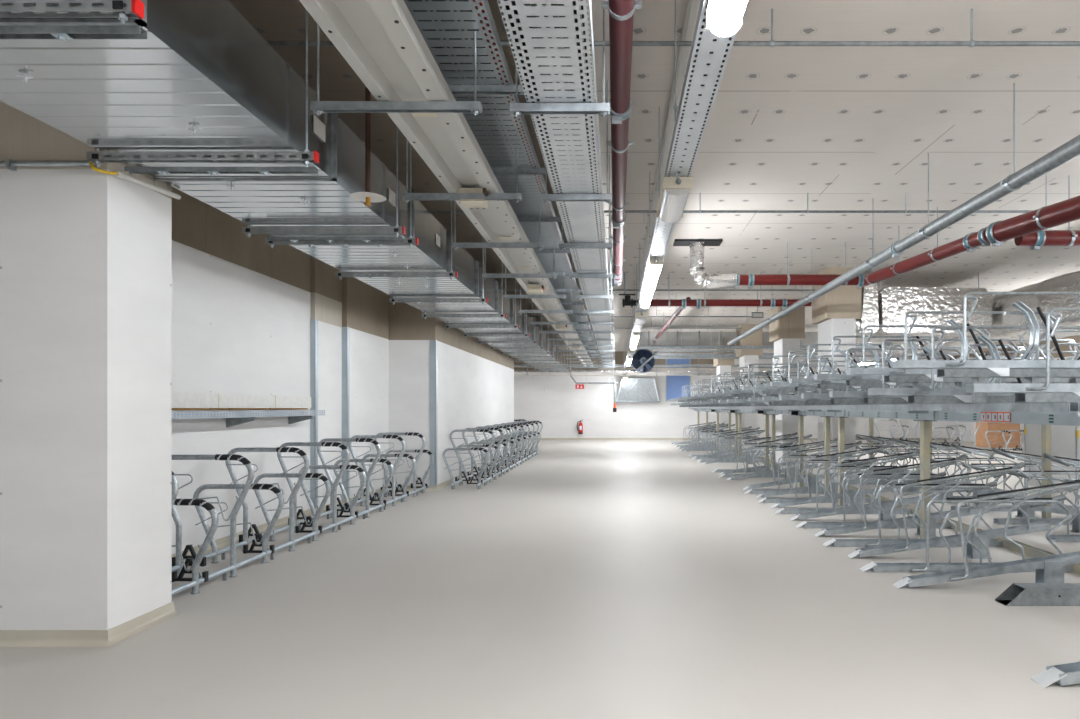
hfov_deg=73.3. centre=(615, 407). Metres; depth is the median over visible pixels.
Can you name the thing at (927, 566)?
bike rack
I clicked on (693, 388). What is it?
tray
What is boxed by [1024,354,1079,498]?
wall
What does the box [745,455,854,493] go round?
bike rack
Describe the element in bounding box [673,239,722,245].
ceiling plate
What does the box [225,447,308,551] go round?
stand
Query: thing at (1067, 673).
bike rack
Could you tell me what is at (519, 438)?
baseboard
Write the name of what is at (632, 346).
light
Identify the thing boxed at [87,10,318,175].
strut
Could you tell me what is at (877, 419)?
stand
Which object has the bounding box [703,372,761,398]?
tray
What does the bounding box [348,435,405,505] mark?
stand
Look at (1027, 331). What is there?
tray
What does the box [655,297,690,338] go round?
pipe
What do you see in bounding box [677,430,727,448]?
bike rack
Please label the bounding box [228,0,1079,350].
ceiling
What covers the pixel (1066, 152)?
pipe
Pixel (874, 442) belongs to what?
rail
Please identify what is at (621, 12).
pipe
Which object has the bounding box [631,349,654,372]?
fan
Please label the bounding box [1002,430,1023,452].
stand
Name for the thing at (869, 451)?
bike rack
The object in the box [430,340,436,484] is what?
trim
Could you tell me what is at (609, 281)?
pipe elbow
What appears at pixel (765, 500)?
bike rack
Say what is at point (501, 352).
strut
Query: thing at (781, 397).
tray
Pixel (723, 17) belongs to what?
light
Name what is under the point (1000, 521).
bike rack
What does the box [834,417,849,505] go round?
post
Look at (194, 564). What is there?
stand
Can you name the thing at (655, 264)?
light
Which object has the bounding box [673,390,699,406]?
tray
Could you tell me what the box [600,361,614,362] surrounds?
hanger
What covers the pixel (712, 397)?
tray
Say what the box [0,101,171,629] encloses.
wall pillar
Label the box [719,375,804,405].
tray
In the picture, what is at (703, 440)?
bike rack
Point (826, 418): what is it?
post
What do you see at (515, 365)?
pipe
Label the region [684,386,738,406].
tray
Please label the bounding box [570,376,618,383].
conduit
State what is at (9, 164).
conduit
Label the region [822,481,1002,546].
bike rack
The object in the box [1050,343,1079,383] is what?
tray
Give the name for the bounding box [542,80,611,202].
hanger
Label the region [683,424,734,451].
bike rack
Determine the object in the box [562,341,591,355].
hanger
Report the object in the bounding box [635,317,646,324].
diffuser
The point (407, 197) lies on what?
hanger
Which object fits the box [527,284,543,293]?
junction box
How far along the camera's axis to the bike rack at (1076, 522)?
7.53 m
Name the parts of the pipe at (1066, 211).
hanger rod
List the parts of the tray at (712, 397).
carriage rail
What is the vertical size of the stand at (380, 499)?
0.664 m
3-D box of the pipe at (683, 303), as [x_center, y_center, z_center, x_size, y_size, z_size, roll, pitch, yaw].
[1.925,-1.992,12.200,2.750,0.615,0.188,0,0,0]
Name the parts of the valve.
hanger rod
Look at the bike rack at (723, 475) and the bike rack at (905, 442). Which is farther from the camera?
the bike rack at (723, 475)
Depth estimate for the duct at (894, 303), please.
12.01 m
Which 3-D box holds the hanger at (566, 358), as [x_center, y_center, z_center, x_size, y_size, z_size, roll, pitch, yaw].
[-1.075,-1.868,21.530,0.830,0.864,0.044,0,0,0]
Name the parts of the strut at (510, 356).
rail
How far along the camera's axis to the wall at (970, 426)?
24.66 m
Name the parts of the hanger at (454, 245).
threaded rod, cross rail, threaded rod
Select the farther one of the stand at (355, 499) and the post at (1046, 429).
the post at (1046, 429)
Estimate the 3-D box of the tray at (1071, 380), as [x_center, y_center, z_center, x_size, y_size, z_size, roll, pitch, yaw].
[5.052,-0.432,6.519,1.864,0.791,0.143,0,0,0]
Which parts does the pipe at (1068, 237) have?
hanger rod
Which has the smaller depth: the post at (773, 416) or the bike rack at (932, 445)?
the bike rack at (932, 445)
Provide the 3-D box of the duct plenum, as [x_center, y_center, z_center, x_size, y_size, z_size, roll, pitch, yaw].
[0.880,-0.713,28.938,1.800,0.947,0.625,0,0,0]
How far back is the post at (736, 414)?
17.86 m
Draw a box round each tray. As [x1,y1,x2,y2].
[172,410,325,426]
[299,0,593,366]
[404,0,600,357]
[497,0,612,366]
[670,386,700,402]
[671,390,713,406]
[672,385,707,402]
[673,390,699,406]
[677,383,728,401]
[678,388,725,406]
[679,382,733,401]
[681,387,731,406]
[682,381,721,400]
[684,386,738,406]
[686,379,734,400]
[691,384,749,406]
[693,376,759,399]
[696,382,759,406]
[698,374,768,399]
[700,381,766,405]
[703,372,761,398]
[712,377,790,405]
[715,367,800,398]
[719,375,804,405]
[723,364,815,402]
[727,372,815,405]
[742,356,850,401]
[748,365,853,405]
[755,350,875,394]
[762,361,888,404]
[770,344,904,392]
[779,355,917,404]
[790,336,954,390]
[801,348,962,404]
[814,325,1003,397]
[829,339,1018,403]
[847,311,1068,403]
[868,326,1079,402]
[877,357,951,367]
[902,352,986,359]
[934,347,1025,359]
[956,358,1043,359]
[966,307,1079,401]
[970,339,1075,383]
[995,351,1077,359]
[1006,330,1079,383]
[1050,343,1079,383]
[1067,378,1079,383]
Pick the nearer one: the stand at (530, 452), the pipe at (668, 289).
the pipe at (668, 289)
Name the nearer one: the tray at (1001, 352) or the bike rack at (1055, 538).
the bike rack at (1055, 538)
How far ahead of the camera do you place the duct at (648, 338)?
20.00 m
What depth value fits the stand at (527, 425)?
17.10 m
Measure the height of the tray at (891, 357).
0.791 m
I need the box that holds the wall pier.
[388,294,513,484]
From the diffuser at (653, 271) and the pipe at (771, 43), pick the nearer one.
the pipe at (771, 43)
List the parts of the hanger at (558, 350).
cross rail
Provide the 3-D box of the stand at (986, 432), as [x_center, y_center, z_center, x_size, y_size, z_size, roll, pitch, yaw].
[10.772,0.968,20.333,0.758,0.664,0.169,0,0,-3]
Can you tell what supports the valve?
attached to the pipe at (683, 303)
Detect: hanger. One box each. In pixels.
[310,24,481,115]
[402,138,521,202]
[451,200,542,249]
[482,240,556,278]
[503,266,565,299]
[510,0,609,116]
[519,285,572,313]
[530,302,577,325]
[539,313,581,333]
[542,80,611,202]
[547,321,584,340]
[553,345,587,346]
[558,350,589,351]
[559,155,612,249]
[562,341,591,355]
[566,358,593,359]
[569,205,612,279]
[569,349,594,362]
[575,356,597,367]
[577,235,613,299]
[582,310,613,313]
[586,287,613,325]
[589,331,613,333]
[592,333,614,341]
[594,313,614,346]
[596,347,614,351]
[597,348,614,355]
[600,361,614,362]
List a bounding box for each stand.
[172,454,253,576]
[172,471,178,505]
[172,499,217,593]
[193,484,283,562]
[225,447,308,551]
[253,473,330,540]
[277,442,349,531]
[298,465,365,524]
[317,438,380,517]
[333,459,393,511]
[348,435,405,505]
[361,454,415,500]
[374,432,425,496]
[385,449,433,492]
[442,447,489,488]
[450,429,494,484]
[457,444,499,481]
[462,428,503,478]
[469,442,507,476]
[473,426,511,473]
[480,439,514,471]
[483,425,518,469]
[488,437,521,467]
[491,424,524,465]
[496,436,527,463]
[499,423,529,462]
[504,434,532,460]
[506,422,534,459]
[509,433,536,457]
[511,421,538,456]
[515,431,540,455]
[516,421,542,454]
[874,419,897,444]
[889,425,908,439]
[899,419,918,440]
[932,427,954,446]
[946,425,965,442]
[955,421,979,447]
[985,431,1011,453]
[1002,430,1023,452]
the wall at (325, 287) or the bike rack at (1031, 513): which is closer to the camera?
the bike rack at (1031, 513)
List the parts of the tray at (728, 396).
carriage rail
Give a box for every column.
[714,349,734,444]
[736,324,762,453]
[769,306,804,468]
[812,267,861,486]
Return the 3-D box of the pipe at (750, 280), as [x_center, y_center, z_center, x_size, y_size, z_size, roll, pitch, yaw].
[2.514,-1.980,9.950,1.788,0.640,0.218,0,0,0]
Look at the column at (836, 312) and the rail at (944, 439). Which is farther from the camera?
the rail at (944, 439)
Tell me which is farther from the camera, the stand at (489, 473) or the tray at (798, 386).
the stand at (489, 473)
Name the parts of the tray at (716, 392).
carriage rail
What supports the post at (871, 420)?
on the floor
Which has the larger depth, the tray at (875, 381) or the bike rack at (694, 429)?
the bike rack at (694, 429)
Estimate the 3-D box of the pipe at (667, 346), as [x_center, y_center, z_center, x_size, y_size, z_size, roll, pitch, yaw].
[4.050,-1.947,19.600,6.900,0.706,0.168,0,0,0]
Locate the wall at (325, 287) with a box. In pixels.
[310,256,341,506]
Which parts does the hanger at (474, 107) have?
threaded rod, nut plate, cross rail, threaded rod, nut plate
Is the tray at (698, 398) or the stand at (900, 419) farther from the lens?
the stand at (900, 419)
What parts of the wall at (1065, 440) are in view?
post, post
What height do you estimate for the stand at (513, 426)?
0.944 m
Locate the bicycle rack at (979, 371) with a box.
[893,292,1079,402]
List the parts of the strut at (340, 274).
rail, threaded rod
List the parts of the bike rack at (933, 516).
tip plate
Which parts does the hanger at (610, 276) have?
cross rail, threaded rod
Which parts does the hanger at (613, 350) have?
cross rail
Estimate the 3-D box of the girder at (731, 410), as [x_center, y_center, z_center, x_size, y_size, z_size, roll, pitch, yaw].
[3.140,0.070,16.350,0.740,0.090,3.300,0,0,0]
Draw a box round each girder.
[694,409,710,411]
[710,409,729,411]
[727,409,757,412]
[755,409,790,414]
[787,410,844,416]
[845,410,935,419]
[936,411,1079,425]
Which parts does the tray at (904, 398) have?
carriage rail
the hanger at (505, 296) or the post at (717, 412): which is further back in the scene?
the post at (717, 412)
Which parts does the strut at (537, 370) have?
rail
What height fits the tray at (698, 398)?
0.791 m
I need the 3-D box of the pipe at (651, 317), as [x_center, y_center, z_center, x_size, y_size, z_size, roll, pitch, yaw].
[0.300,-2.156,18.300,5.800,0.288,0.036,0,0,0]
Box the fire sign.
[575,384,583,388]
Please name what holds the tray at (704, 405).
on the bearer
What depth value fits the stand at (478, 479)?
11.60 m
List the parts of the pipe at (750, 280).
hanger rod, hanger rod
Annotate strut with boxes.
[0,0,147,41]
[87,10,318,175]
[242,126,405,241]
[265,144,418,247]
[335,200,457,279]
[389,237,487,304]
[422,262,505,318]
[445,279,518,329]
[463,293,529,337]
[478,340,537,343]
[490,346,544,349]
[500,351,549,353]
[509,355,554,358]
[516,333,558,361]
[528,342,565,367]
[533,347,568,369]
[537,370,571,371]
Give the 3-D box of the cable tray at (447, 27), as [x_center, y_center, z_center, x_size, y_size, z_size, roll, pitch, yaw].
[-0.875,-2.050,11.250,0.690,0.500,30.500,0,0,0]
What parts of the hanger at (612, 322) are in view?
cross rail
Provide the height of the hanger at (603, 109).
0.864 m
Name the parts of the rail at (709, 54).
hanger rod, hanger rod, hanger rod, hanger rod, hanger rod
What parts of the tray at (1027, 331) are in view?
carriage rail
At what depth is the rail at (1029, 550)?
6.63 m
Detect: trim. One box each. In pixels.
[310,320,317,508]
[342,327,348,499]
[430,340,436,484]
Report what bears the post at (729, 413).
on the floor
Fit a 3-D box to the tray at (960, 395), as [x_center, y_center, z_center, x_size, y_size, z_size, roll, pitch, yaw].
[2.948,-0.340,5.700,1.864,0.606,0.143,0,0,0]
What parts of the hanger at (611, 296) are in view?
cross rail, threaded rod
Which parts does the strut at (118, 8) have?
rail, rail, threaded rod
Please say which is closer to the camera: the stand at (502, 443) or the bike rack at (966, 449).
the bike rack at (966, 449)
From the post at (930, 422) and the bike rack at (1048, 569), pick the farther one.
the post at (930, 422)
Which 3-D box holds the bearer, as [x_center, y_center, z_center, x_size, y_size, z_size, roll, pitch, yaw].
[2.800,-0.005,15.900,0.060,0.060,23.000,0,0,0]
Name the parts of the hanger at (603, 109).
threaded rod, nut plate, cross rail, nut plate, threaded rod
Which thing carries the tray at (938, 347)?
on the bearer
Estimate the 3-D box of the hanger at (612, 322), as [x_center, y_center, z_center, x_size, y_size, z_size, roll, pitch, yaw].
[-0.275,-1.868,12.550,0.490,0.864,0.044,0,0,0]
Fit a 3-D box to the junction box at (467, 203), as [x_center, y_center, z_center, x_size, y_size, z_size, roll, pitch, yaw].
[-0.998,-1.498,5.086,0.215,0.105,0.351,0,0,0]
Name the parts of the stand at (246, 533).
wheel rod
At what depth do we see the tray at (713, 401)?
15.01 m
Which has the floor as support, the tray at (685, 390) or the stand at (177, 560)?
the stand at (177, 560)
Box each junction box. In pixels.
[458,188,487,208]
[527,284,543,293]
[555,324,566,329]
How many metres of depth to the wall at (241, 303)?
6.92 m
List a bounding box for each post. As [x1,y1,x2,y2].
[696,411,700,441]
[705,411,707,446]
[717,412,719,451]
[727,412,732,456]
[735,413,737,456]
[738,413,741,459]
[764,414,768,470]
[769,414,777,469]
[795,415,806,487]
[820,416,833,494]
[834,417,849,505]
[869,418,873,463]
[913,420,936,538]
[930,422,931,485]
[1037,425,1050,517]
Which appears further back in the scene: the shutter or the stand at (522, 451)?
the shutter
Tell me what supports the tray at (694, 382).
on the bearer
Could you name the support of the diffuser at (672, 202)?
attached to the light at (674, 193)
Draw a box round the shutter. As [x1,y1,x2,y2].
[666,359,690,400]
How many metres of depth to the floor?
4.49 m
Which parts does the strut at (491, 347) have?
rail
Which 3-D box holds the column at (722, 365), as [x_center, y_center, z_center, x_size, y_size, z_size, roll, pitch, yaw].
[3.730,-0.500,24.875,0.600,3.600,0.850,0,0,0]
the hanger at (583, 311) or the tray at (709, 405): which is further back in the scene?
the tray at (709, 405)
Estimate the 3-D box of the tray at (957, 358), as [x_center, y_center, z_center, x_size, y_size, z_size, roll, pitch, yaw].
[5.052,-0.340,9.120,1.864,0.606,0.143,0,0,0]
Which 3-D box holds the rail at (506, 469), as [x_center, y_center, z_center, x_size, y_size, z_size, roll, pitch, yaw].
[-2.200,1.253,15.900,0.038,0.094,9.000,0,0,0]
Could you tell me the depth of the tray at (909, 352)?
10.73 m
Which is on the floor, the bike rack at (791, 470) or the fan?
the bike rack at (791, 470)
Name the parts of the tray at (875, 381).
carriage rail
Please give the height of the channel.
0.115 m
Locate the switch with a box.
[613,349,616,411]
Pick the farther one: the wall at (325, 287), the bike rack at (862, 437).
the bike rack at (862, 437)
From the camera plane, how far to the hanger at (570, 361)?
23.03 m
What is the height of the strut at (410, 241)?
1.018 m
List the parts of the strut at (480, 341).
rail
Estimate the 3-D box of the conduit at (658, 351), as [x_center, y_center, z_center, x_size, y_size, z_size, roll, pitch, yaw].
[1.825,-1.668,19.393,2.718,1.263,0.581,0,0,15]
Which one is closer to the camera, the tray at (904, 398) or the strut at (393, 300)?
the tray at (904, 398)
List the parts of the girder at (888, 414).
cross arm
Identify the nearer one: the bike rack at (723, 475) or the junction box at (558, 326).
the junction box at (558, 326)
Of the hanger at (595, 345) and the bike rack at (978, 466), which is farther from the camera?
the hanger at (595, 345)
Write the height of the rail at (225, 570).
0.094 m
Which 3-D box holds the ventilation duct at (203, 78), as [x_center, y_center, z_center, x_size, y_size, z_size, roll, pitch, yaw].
[-2.208,-1.570,11.652,1.075,0.470,29.304,0,0,0]
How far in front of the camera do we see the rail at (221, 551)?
6.62 m
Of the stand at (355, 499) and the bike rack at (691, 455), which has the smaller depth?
the stand at (355, 499)
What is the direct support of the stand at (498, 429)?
on the floor
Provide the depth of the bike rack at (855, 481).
10.38 m
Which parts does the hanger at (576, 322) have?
cross rail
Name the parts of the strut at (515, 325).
rail, threaded rod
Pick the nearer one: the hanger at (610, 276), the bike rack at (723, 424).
the hanger at (610, 276)
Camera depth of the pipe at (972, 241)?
8.24 m
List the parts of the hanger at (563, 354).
cross rail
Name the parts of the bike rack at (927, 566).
tip plate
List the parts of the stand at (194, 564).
wheel rod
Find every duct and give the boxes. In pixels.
[0,0,569,369]
[639,326,881,345]
[856,272,878,335]
[856,273,992,342]
[885,271,1079,359]
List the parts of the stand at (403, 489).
wheel rod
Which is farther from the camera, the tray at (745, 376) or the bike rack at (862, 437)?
the tray at (745, 376)
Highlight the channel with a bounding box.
[995,583,1079,605]
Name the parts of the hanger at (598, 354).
cross rail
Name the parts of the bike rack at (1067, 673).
tip plate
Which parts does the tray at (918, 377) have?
catch plate, carriage rail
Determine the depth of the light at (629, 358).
22.22 m
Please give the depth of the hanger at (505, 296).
9.51 m
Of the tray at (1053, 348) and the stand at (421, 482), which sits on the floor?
the stand at (421, 482)
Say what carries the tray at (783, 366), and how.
on the bearer
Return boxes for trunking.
[172,392,310,409]
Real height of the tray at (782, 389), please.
0.791 m
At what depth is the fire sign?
27.99 m
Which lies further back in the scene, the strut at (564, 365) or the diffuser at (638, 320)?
the strut at (564, 365)
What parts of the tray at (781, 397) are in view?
carriage rail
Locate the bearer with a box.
[689,402,1078,411]
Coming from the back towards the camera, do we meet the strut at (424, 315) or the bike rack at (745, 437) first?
the bike rack at (745, 437)
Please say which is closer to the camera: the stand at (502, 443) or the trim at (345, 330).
the trim at (345, 330)
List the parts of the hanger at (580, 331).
cross rail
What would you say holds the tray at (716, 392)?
on the bearer
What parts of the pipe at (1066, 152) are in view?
hanger rod, hanger rod, hanger rod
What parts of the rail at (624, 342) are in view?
hanger rod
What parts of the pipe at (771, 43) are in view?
hanger rod, hanger rod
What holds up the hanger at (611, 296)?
hanging from the ceiling
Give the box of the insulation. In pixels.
[689,242,736,288]
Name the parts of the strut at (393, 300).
rail, threaded rod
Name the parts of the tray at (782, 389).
carriage rail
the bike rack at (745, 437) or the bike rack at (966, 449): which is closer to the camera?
the bike rack at (966, 449)
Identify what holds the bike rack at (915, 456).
on the floor
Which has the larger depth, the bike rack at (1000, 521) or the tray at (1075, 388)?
the bike rack at (1000, 521)
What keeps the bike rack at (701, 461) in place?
on the floor
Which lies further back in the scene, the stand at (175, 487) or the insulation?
the insulation
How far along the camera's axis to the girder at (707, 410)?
23.67 m
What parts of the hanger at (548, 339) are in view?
cross rail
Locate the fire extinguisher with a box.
[577,420,582,433]
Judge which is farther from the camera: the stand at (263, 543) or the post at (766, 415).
the post at (766, 415)
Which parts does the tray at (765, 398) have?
carriage rail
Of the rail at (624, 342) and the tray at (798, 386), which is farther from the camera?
the rail at (624, 342)
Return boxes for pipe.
[267,8,1079,46]
[428,193,1033,212]
[503,274,814,290]
[514,364,817,366]
[514,368,817,375]
[529,306,750,316]
[542,317,741,328]
[601,0,641,283]
[638,329,881,348]
[650,272,811,308]
[654,349,817,358]
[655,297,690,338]
[727,83,1079,345]
[733,241,864,287]
[864,207,990,285]
[985,173,1079,246]
[1014,175,1079,249]
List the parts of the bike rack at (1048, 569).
tip plate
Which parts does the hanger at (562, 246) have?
cross rail, threaded rod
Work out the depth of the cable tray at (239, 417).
6.83 m
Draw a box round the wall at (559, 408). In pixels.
[514,351,952,437]
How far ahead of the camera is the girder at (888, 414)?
7.71 m
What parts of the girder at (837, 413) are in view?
cross arm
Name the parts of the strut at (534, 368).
rail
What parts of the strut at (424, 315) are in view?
rail, threaded rod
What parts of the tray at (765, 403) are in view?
carriage rail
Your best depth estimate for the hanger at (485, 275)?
8.01 m
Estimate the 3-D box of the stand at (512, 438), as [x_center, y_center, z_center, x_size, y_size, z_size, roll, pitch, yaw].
[-2.424,0.968,15.653,0.758,0.664,0.169,0,0,-3]
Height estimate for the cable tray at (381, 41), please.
0.076 m
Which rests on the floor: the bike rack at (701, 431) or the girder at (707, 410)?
the bike rack at (701, 431)
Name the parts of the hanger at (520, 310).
cross rail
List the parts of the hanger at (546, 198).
threaded rod, cross rail, threaded rod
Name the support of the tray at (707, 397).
on the bearer
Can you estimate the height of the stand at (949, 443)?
0.664 m
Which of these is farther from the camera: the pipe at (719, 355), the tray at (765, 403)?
the pipe at (719, 355)
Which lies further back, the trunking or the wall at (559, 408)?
the wall at (559, 408)
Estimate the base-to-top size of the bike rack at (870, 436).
0.831 m
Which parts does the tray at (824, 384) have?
carriage rail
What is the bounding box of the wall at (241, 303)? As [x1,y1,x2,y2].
[172,187,309,553]
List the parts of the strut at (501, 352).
rail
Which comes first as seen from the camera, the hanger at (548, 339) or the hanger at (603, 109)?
the hanger at (603, 109)
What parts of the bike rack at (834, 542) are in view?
tip plate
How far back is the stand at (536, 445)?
19.60 m
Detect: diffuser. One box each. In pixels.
[632,336,638,343]
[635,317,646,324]
[645,265,661,290]
[659,189,690,222]
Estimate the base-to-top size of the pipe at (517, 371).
1.096 m
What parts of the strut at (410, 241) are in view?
rail, threaded rod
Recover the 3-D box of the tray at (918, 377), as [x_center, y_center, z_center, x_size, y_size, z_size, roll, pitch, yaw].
[2.948,-0.432,6.221,1.864,0.791,0.143,0,0,0]
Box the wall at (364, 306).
[342,277,387,498]
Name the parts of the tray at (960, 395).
catch plate, carriage rail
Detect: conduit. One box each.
[0,159,180,199]
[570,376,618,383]
[630,0,698,336]
[637,350,735,370]
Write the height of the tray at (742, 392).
0.791 m
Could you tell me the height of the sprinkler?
1.034 m
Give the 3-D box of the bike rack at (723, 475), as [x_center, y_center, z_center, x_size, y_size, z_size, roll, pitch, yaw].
[2.815,0.996,13.517,1.750,0.608,0.156,0,0,0]
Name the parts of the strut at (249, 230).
rail, rail, threaded rod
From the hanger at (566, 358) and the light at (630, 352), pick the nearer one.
the light at (630, 352)
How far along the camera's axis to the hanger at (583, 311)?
11.03 m
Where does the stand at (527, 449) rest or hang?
on the floor
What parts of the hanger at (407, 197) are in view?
threaded rod, cross rail, threaded rod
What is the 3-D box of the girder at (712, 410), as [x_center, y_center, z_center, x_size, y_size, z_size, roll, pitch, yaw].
[3.140,0.070,19.900,0.740,0.090,3.400,0,0,0]
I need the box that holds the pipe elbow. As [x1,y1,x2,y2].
[602,278,621,286]
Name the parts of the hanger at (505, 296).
cross rail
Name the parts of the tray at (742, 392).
carriage rail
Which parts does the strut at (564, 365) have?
rail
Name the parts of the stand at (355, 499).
wheel rod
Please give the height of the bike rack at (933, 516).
0.831 m
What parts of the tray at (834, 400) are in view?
carriage rail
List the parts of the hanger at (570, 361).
cross rail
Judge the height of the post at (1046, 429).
1.185 m
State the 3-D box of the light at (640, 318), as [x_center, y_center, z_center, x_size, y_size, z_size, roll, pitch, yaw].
[0.430,-1.540,12.347,0.210,0.129,0.890,0,0,0]
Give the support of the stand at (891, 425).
on the floor
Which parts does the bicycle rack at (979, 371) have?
catch plate, carriage rail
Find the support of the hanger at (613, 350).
hanging from the ceiling
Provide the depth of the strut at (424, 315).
10.38 m
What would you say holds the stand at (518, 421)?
on the floor
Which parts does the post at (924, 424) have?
head plate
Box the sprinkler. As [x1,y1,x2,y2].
[349,86,385,205]
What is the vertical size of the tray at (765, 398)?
0.606 m
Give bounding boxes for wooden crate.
[975,422,1020,447]
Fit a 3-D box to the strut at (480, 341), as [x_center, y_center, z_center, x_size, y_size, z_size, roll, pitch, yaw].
[-2.194,-1.791,14.598,1.212,1.018,0.049,0,0,0]
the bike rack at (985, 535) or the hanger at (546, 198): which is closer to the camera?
the hanger at (546, 198)
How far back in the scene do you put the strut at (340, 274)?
7.18 m
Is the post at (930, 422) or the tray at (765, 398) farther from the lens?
the post at (930, 422)
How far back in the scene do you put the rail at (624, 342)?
25.10 m
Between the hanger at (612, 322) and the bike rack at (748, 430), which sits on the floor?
the bike rack at (748, 430)
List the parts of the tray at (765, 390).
carriage rail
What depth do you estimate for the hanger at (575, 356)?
26.01 m
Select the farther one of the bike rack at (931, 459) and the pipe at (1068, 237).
the bike rack at (931, 459)
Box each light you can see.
[627,349,635,355]
[627,356,631,362]
[630,340,636,349]
[632,332,639,343]
[634,311,647,324]
[640,287,653,307]
[644,256,662,290]
[657,172,693,222]
[706,0,747,36]
[751,291,762,317]
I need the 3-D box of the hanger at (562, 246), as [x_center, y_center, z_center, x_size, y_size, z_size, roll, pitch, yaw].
[-0.275,-1.868,6.550,0.490,0.864,0.044,0,0,0]
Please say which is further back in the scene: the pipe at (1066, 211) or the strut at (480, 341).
the strut at (480, 341)
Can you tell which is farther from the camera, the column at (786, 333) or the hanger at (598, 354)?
the hanger at (598, 354)
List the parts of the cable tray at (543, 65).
joint plate, joint plate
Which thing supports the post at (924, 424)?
on the floor
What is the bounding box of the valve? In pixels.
[619,272,638,306]
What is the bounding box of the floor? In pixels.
[0,440,1079,718]
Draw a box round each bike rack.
[670,427,713,443]
[674,421,715,444]
[676,429,724,446]
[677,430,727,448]
[678,423,726,447]
[680,424,734,449]
[681,431,734,450]
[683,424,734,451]
[688,434,750,456]
[693,426,758,457]
[693,435,758,458]
[697,427,764,460]
[698,437,764,462]
[703,430,769,463]
[712,443,794,472]
[719,432,806,474]
[719,446,809,477]
[727,434,817,479]
[743,438,852,489]
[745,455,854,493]
[756,440,876,497]
[758,459,877,502]
[771,444,905,507]
[774,464,911,513]
[790,449,941,520]
[795,472,950,528]
[815,454,988,536]
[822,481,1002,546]
[847,462,1050,558]
[856,434,919,472]
[856,446,913,478]
[857,443,912,473]
[859,435,945,479]
[859,494,1072,572]
[867,449,938,484]
[884,437,977,485]
[890,453,998,491]
[893,480,1079,588]
[904,440,1013,495]
[917,458,1004,499]
[934,443,1065,505]
[951,463,1079,511]
[972,448,1079,517]
[994,471,1079,524]
[1021,453,1079,532]
[1031,661,1079,687]
[1049,479,1079,541]
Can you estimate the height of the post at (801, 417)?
1.185 m
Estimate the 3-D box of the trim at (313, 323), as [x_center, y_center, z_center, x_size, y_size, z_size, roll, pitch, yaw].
[-3.677,0.074,8.751,0.078,2.288,0.078,0,0,0]
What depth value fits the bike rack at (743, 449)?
18.73 m
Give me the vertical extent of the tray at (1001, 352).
0.606 m
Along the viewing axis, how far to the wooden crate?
23.50 m
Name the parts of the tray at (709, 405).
carriage rail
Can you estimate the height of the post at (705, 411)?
1.185 m
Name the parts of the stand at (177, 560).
wheel rod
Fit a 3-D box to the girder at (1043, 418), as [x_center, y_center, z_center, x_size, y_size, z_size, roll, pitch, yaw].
[3.140,0.070,5.330,0.740,0.090,2.660,0,0,0]
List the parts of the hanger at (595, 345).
cross rail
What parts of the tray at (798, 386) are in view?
carriage rail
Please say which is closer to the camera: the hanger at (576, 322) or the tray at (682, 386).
the hanger at (576, 322)
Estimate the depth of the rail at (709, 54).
3.98 m
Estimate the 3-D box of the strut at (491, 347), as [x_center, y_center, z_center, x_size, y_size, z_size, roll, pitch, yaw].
[-2.194,-1.791,15.998,1.212,1.018,0.049,0,0,0]
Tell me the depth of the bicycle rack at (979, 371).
5.14 m
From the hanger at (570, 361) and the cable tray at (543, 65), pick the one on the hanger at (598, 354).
the cable tray at (543, 65)
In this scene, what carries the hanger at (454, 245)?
hanging from the ceiling
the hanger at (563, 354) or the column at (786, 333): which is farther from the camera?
the hanger at (563, 354)
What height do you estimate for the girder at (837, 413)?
0.090 m
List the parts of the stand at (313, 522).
wheel rod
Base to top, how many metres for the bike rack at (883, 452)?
0.608 m
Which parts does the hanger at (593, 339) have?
cross rail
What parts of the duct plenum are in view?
edge rail, rail, edge rail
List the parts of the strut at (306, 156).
threaded rod, rail, rail, threaded rod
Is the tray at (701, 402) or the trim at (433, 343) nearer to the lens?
the trim at (433, 343)
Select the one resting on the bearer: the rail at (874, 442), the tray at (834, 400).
the tray at (834, 400)
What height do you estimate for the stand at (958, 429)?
0.944 m
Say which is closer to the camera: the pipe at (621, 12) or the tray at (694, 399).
the pipe at (621, 12)
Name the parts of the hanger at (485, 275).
cross rail, threaded rod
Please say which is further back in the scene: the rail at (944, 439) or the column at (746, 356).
the rail at (944, 439)
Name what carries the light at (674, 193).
hanging from the rail at (709, 54)
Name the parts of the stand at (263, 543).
wheel rod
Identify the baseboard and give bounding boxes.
[0,453,513,646]
[519,438,952,439]
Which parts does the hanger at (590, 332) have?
cross rail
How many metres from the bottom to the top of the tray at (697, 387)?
0.606 m
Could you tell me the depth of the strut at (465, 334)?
13.18 m
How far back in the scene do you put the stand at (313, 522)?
7.04 m
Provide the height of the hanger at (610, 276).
0.864 m
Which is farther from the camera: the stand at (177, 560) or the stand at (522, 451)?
the stand at (522, 451)
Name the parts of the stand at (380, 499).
wheel rod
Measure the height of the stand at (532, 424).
0.944 m
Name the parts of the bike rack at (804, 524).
tip plate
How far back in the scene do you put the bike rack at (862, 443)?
14.37 m
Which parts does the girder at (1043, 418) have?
cross arm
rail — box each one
[172,485,428,594]
[172,487,399,570]
[449,452,519,488]
[476,451,538,488]
[623,342,627,377]
[625,0,737,363]
[846,485,1079,573]
[856,438,945,440]
[874,442,958,444]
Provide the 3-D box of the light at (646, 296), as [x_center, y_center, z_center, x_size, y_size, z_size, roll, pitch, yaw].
[0.430,-1.540,9.897,0.140,0.129,1.590,0,0,0]
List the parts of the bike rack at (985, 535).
tip plate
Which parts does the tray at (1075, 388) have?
carriage rail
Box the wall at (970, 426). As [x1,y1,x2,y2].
[953,335,1079,445]
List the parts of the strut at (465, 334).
rail, threaded rod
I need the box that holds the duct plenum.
[616,378,659,401]
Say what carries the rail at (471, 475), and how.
on the floor
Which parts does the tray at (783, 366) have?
carriage rail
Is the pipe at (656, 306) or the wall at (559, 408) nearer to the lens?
the pipe at (656, 306)
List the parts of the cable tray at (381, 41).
joint plate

